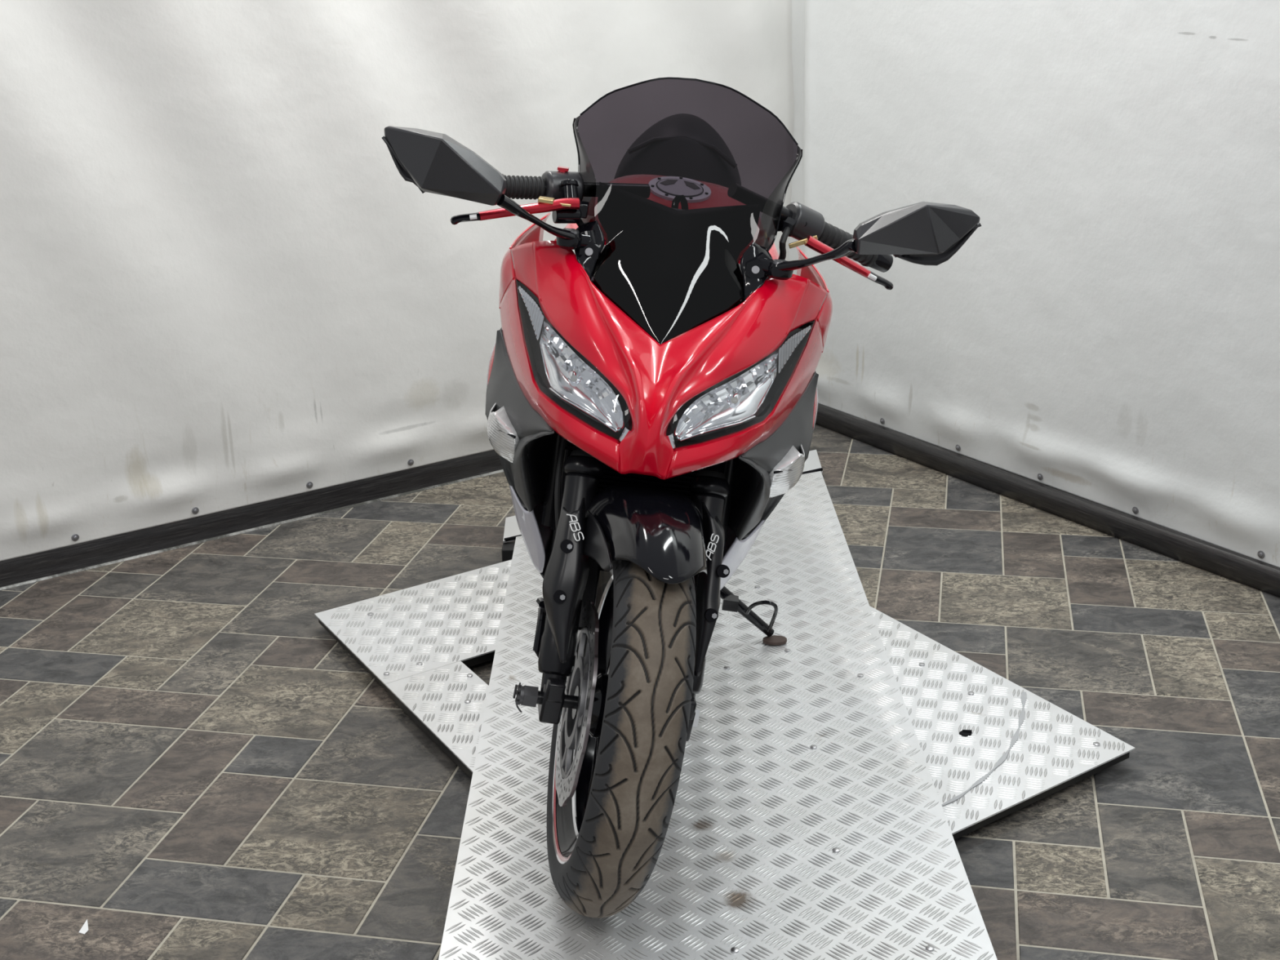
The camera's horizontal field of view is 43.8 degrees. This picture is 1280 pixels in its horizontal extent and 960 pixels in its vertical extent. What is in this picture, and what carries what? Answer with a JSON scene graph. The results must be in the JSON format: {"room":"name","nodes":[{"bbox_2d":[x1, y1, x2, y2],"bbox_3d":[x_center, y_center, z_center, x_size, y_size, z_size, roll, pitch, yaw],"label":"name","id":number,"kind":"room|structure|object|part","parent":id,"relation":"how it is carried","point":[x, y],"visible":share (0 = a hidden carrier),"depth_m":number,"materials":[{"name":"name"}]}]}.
{"room":"motorcycle showroom","nodes":[
{"label":"motorcycle showroom","id":0,"kind":"room"},
{"bbox_2d":[0,0,794,560],"bbox_3d":[-1.043,-1.197,3.514,3.696,2.688,0.113,-14,23,-33],"label":"wall","id":1,"kind":"structure","parent":0,"point":[223,286],"depth_m":3.83,"materials":[{"name":"white plastic"}]},
{"bbox_2d":[71,533,79,541],"bbox_3d":[-1.326,0.136,3.738,0.018,0.018,0.007,-14,23,-33],"label":"screw","id":2,"kind":"object","parent":1,"relation":"attached to","point":[75,537],"visible":1,"depth_m":3.74,"materials":[{"name":"silver metal"}]},
{"bbox_2d":[191,506,199,514],"bbox_3d":[-1.088,0.075,3.896,0.018,0.018,0.007,-14,23,-33],"label":"screw","id":3,"kind":"object","parent":1,"relation":"attached to","point":[195,510],"visible":1,"depth_m":3.90,"materials":[{"name":"silver metal"}]},
{"bbox_2d":[0,449,503,590],"bbox_3d":[-1.058,0.106,3.943,3.600,0.070,0.040,-14,23,-33],"label":"baseboard","id":4,"kind":"structure","parent":1,"relation":"attached to","point":[120,546],"depth_m":3.96,"materials":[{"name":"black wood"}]},
{"bbox_2d":[306,481,312,488],"bbox_3d":[-0.842,0.013,4.060,0.018,0.018,0.007,-14,23,-33],"label":"screw","id":5,"kind":"object","parent":1,"relation":"attached to","point":[309,484],"visible":1,"depth_m":4.06,"materials":[{"name":"silver metal"}]},
{"bbox_2d":[407,458,413,465],"bbox_3d":[-0.606,-0.046,4.216,0.018,0.018,0.007,-14,23,-33],"label":"screw","id":6,"kind":"object","parent":1,"relation":"attached to","point":[411,462],"visible":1,"depth_m":4.21,"materials":[{"name":"silver metal"}]},
{"bbox_2d":[0,423,1279,959],"bbox_3d":[0.012,0.489,2.864,7.200,0.001,6.700,-1,19,0],"label":"floor","id":7,"kind":"structure","parent":0,"point":[193,766],"depth_m":2.93,"materials":[{"name":"tile"}]},
{"bbox_2d":[78,919,88,934],"bbox_3d":[-0.829,0.669,2.383,0.012,0.009,0.024,4,20,17],"label":"paper scrap","id":8,"kind":"object","parent":7,"relation":"on","point":[84,929],"visible":1,"depth_m":2.38,"materials":[{"name":"white paper"}]},
{"bbox_2d":[314,560,511,691],"bbox_3d":[-0.163,0.259,3.481,1.047,0.041,0.465,-14,23,-33],"label":"plate","id":9,"kind":"object","parent":7,"relation":"on","point":[400,634],"visible":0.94,"depth_m":3.32,"materials":[{"name":"silver metal"}]},
{"bbox_2d":[438,449,997,959],"bbox_3d":[0.083,0.452,2.820,0.824,0.015,3.245,-1,19,0],"label":"platform","id":10,"kind":"object","parent":9,"relation":"on","point":[808,821],"visible":0.54,"depth_m":2.56,"materials":[{"name":"silver metal"}]},
{"bbox_2d":[382,77,981,918],"bbox_3d":[-0.037,-0.165,2.859,0.834,1.135,1.938,-6,19,-12],"label":"motorcycle","id":11,"kind":"object","parent":10,"relation":"on","point":[651,397],"visible":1,"depth_m":2.27,"materials":[{"name":"red paint"}]},
{"bbox_2d":[384,125,506,205],"bbox_3d":[-0.275,-0.437,2.220,0.178,0.093,0.085,8,19,0],"label":"mirror","id":12,"kind":"object","parent":11,"relation":"attached to","point":[437,163],"depth_m":2.20,"materials":[{"name":"grey plastic"}]},
{"bbox_3d":[-0.184,-0.192,2.792,0.075,0.269,0.670,1,19,8],"label":"flank panel","id":13,"kind":"part","parent":11,"relation":"part of","materials":[{"name":"grey plastic"}]},
{"bbox_3d":[-0.205,-0.308,2.441,0.023,0.098,0.122,-4,19,-8],"label":"cheek panel","id":14,"kind":"part","parent":11,"relation":"part of","materials":[{"name":"red paint"}]},
{"bbox_3d":[-0.166,-0.315,2.359,0.024,0.076,0.137,-11,21,-26],"label":"cowl plate","id":15,"kind":"part","parent":11,"relation":"part of","materials":[{"name":"red paint"}]},
{"bbox_3d":[-0.157,-0.387,2.271,0.150,0.023,0.028,-8,20,-18],"label":"brake lever","id":16,"kind":"part","parent":11,"relation":"part of","materials":[{"name":"red metal"}]},
{"bbox_2d":[518,285,543,341],"bbox_3d":[-0.159,-0.243,2.331,0.011,0.067,0.093,-8,20,-20],"label":"light","id":17,"kind":"object","parent":11,"relation":"on","point":[531,323],"depth_m":2.34,"materials":[{"name":"silver plastic"}]},
{"bbox_3d":[-0.148,-0.371,2.258,0.117,0.079,0.031,-12,22,-28],"label":"mirror stem","id":18,"kind":"part","parent":11,"relation":"part of","materials":[{"name":"black"}]},
{"bbox_3d":[-0.127,-0.048,2.466,0.024,0.250,0.024,8,19,0],"label":"radiator tank","id":19,"kind":"part","parent":11,"relation":"part of","materials":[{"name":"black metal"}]},
{"bbox_2d":[557,165,568,172],"bbox_3d":[-0.114,-0.459,2.357,0.016,0.008,0.016,8,19,0],"label":"switch","id":20,"kind":"object","parent":11,"relation":"attached to","point":[560,169],"depth_m":2.35,"materials":[{"name":"red plastic"}]},
{"bbox_3d":[-0.133,-0.357,2.683,0.092,0.186,0.300,8,19,0],"label":"tank","id":21,"kind":"part","parent":11,"relation":"part of","materials":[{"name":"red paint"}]},
{"bbox_3d":[-0.105,0.149,2.298,0.060,0.348,0.212,9,19,-9],"label":"fork leg","id":22,"kind":"part","parent":11,"relation":"part of","materials":[{"name":"black metal"}]},
{"bbox_2d":[541,343,613,424],"bbox_3d":[-0.101,-0.142,2.244,0.047,0.097,0.217,-13,22,-31],"label":"headlight assembly","id":23,"kind":"object","parent":11,"relation":"attached to","point":[577,379],"depth_m":2.23,"materials":[{"name":"silver plastic"}]},
{"bbox_3d":[-0.079,-0.335,2.319,0.047,0.080,0.051,13,24,37],"label":"mirror mount panel","id":24,"kind":"part","parent":11,"relation":"part of","materials":[{"name":"black plastic"}]},
{"bbox_3d":[0.081,0.178,2.328,0.060,0.348,0.212,9,19,-9],"label":"fork leg","id":25,"kind":"part","parent":11,"relation":"part of","materials":[{"name":"black metal"}]},
{"bbox_3d":[0.138,-0.012,2.468,0.024,0.250,0.024,8,19,0],"label":"radiator tank","id":26,"kind":"part","parent":11,"relation":"part of","materials":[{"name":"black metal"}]},
{"bbox_2d":[684,374,773,435],"bbox_3d":[0.139,-0.113,2.244,0.045,0.058,0.231,16,25,40],"label":"headlight assembly","id":27,"kind":"object","parent":11,"relation":"attached to","point":[715,404],"depth_m":2.23,"materials":[{"name":"silver plastic"}]},
{"bbox_3d":[0.171,-0.304,2.318,0.066,0.080,0.039,-15,23,-35],"label":"mirror mount panel","id":28,"kind":"part","parent":11,"relation":"part of","materials":[{"name":"black plastic"}]},
{"bbox_3d":[0.217,-0.309,2.683,0.075,0.187,0.303,-2,19,-2],"label":"tank","id":29,"kind":"part","parent":11,"relation":"part of","materials":[{"name":"red paint"}]},
{"bbox_3d":[0.217,-0.139,2.792,0.136,0.254,0.670,8,19,0],"label":"flank panel","id":30,"kind":"part","parent":11,"relation":"part of","materials":[{"name":"grey plastic"}]},
{"bbox_2d":[777,325,811,374],"bbox_3d":[0.227,-0.190,2.333,0.004,0.054,0.096,12,23,33],"label":"light","id":31,"kind":"object","parent":11,"relation":"attached to","point":[788,354],"depth_m":2.35,"materials":[{"name":"silver plastic"}]},
{"bbox_3d":[0.248,-0.263,2.357,0.008,0.067,0.144,10,22,31],"label":"cowl plate","id":32,"kind":"part","parent":11,"relation":"part of","materials":[{"name":"red paint"}]},
{"bbox_3d":[0.254,-0.319,2.264,0.122,0.059,0.031,11,23,32],"label":"mirror stem","id":33,"kind":"part","parent":11,"relation":"part of","materials":[{"name":"black"}]},
{"bbox_3d":[0.285,-0.241,2.444,0.018,0.102,0.121,3,19,12],"label":"cheek panel","id":34,"kind":"part","parent":11,"relation":"part of","materials":[{"name":"red paint"}]},
{"bbox_3d":[0.295,-0.333,2.373,0.106,0.054,0.037,8,19,0],"label":"clutch lever","id":35,"kind":"part","parent":11,"relation":"part of","materials":[{"name":"red metal"}]},
{"bbox_2d":[853,201,980,254],"bbox_3d":[0.390,-0.349,2.219,0.181,0.080,0.069,-3,19,-4],"label":"mirror","id":36,"kind":"object","parent":11,"relation":"attached to","point":[922,228],"depth_m":2.21,"materials":[{"name":"grey plastic"}]},
{"bbox_2d":[385,661,488,779],"bbox_3d":[-0.158,0.532,2.684,0.165,0.041,1.059,-12,22,-28],"label":"plate","id":37,"kind":"object","parent":7,"relation":"on","point":[447,703],"visible":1,"depth_m":2.97,"materials":[{"name":"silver aluminium diamond plate"}]},
{"bbox_2d":[501,542,515,562],"bbox_3d":[-0.301,0.172,3.747,0.045,0.037,0.050,-1,19,0],"label":"block","id":38,"kind":"object","parent":7,"relation":"on","point":[508,548],"visible":0.51,"depth_m":3.72,"materials":[{"name":"black"}]},
{"bbox_2d":[869,605,1135,839],"bbox_3d":[0.252,0.426,2.960,0.839,0.044,1.122,-12,22,-28],"label":"plate","id":39,"kind":"object","parent":7,"relation":"on","point":[993,748],"visible":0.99,"depth_m":2.81,"materials":[{"name":"silver metal"}]},
{"bbox_2d":[788,0,803,275],"bbox_3d":[1.403,-1.099,3.079,0.030,2.802,3.820,-13,22,-30],"label":"wall","id":40,"kind":"structure","parent":0,"point":[797,194],"depth_m":4.65,"materials":[{"name":"white paint"}]},
{"bbox_2d":[798,0,1279,567],"bbox_3d":[1.345,-1.085,3.021,0.131,2.688,3.582,-12,22,-29],"label":"wall","id":41,"kind":"structure","parent":0,"point":[1108,329],"depth_m":3.77,"materials":[{"name":"white plastic"}]},
{"bbox_2d":[880,417,884,424],"bbox_3d":[0.680,-0.166,4.473,0.007,0.018,0.018,-13,22,-30],"label":"screw","id":42,"kind":"object","parent":41,"relation":"attached to","point":[882,420],"visible":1,"depth_m":4.47,"materials":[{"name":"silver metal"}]},
{"bbox_2d":[955,444,960,450],"bbox_3d":[0.844,-0.086,4.229,0.007,0.018,0.018,-13,22,-30],"label":"screw","id":43,"kind":"object","parent":41,"relation":"attached to","point":[957,446],"visible":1,"depth_m":4.22,"materials":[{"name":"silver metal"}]},
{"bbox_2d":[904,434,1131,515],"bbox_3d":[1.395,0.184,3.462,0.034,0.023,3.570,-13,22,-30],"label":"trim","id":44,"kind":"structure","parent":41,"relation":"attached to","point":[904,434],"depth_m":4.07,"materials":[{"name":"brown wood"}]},
{"bbox_2d":[1037,473,1043,479],"bbox_3d":[1.002,-0.008,3.992,0.007,0.018,0.018,-13,22,-30],"label":"screw","id":45,"kind":"object","parent":41,"relation":"attached to","point":[1040,477],"visible":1,"depth_m":3.99,"materials":[{"name":"silver metal"}]},
{"bbox_2d":[815,403,1279,597],"bbox_3d":[1.366,0.213,3.471,0.049,0.064,3.600,-13,22,-30],"label":"baseboard","id":46,"kind":"structure","parent":41,"relation":"attached to","point":[1242,569],"depth_m":3.91,"materials":[{"name":"black wood"}]},
{"bbox_2d":[1132,506,1138,514],"bbox_3d":[1.166,0.072,3.749,0.007,0.018,0.018,-13,22,-30],"label":"screw","id":47,"kind":"object","parent":41,"relation":"attached to","point":[1135,509],"visible":1,"depth_m":3.75,"materials":[{"name":"silver metal"}]},
{"bbox_2d":[1257,550,1265,558],"bbox_3d":[1.353,0.163,3.470,0.007,0.018,0.018,-13,22,-30],"label":"screw","id":48,"kind":"object","parent":41,"relation":"attached to","point":[1261,554],"visible":1,"depth_m":3.47,"materials":[{"name":"silver metal"}]}
]}

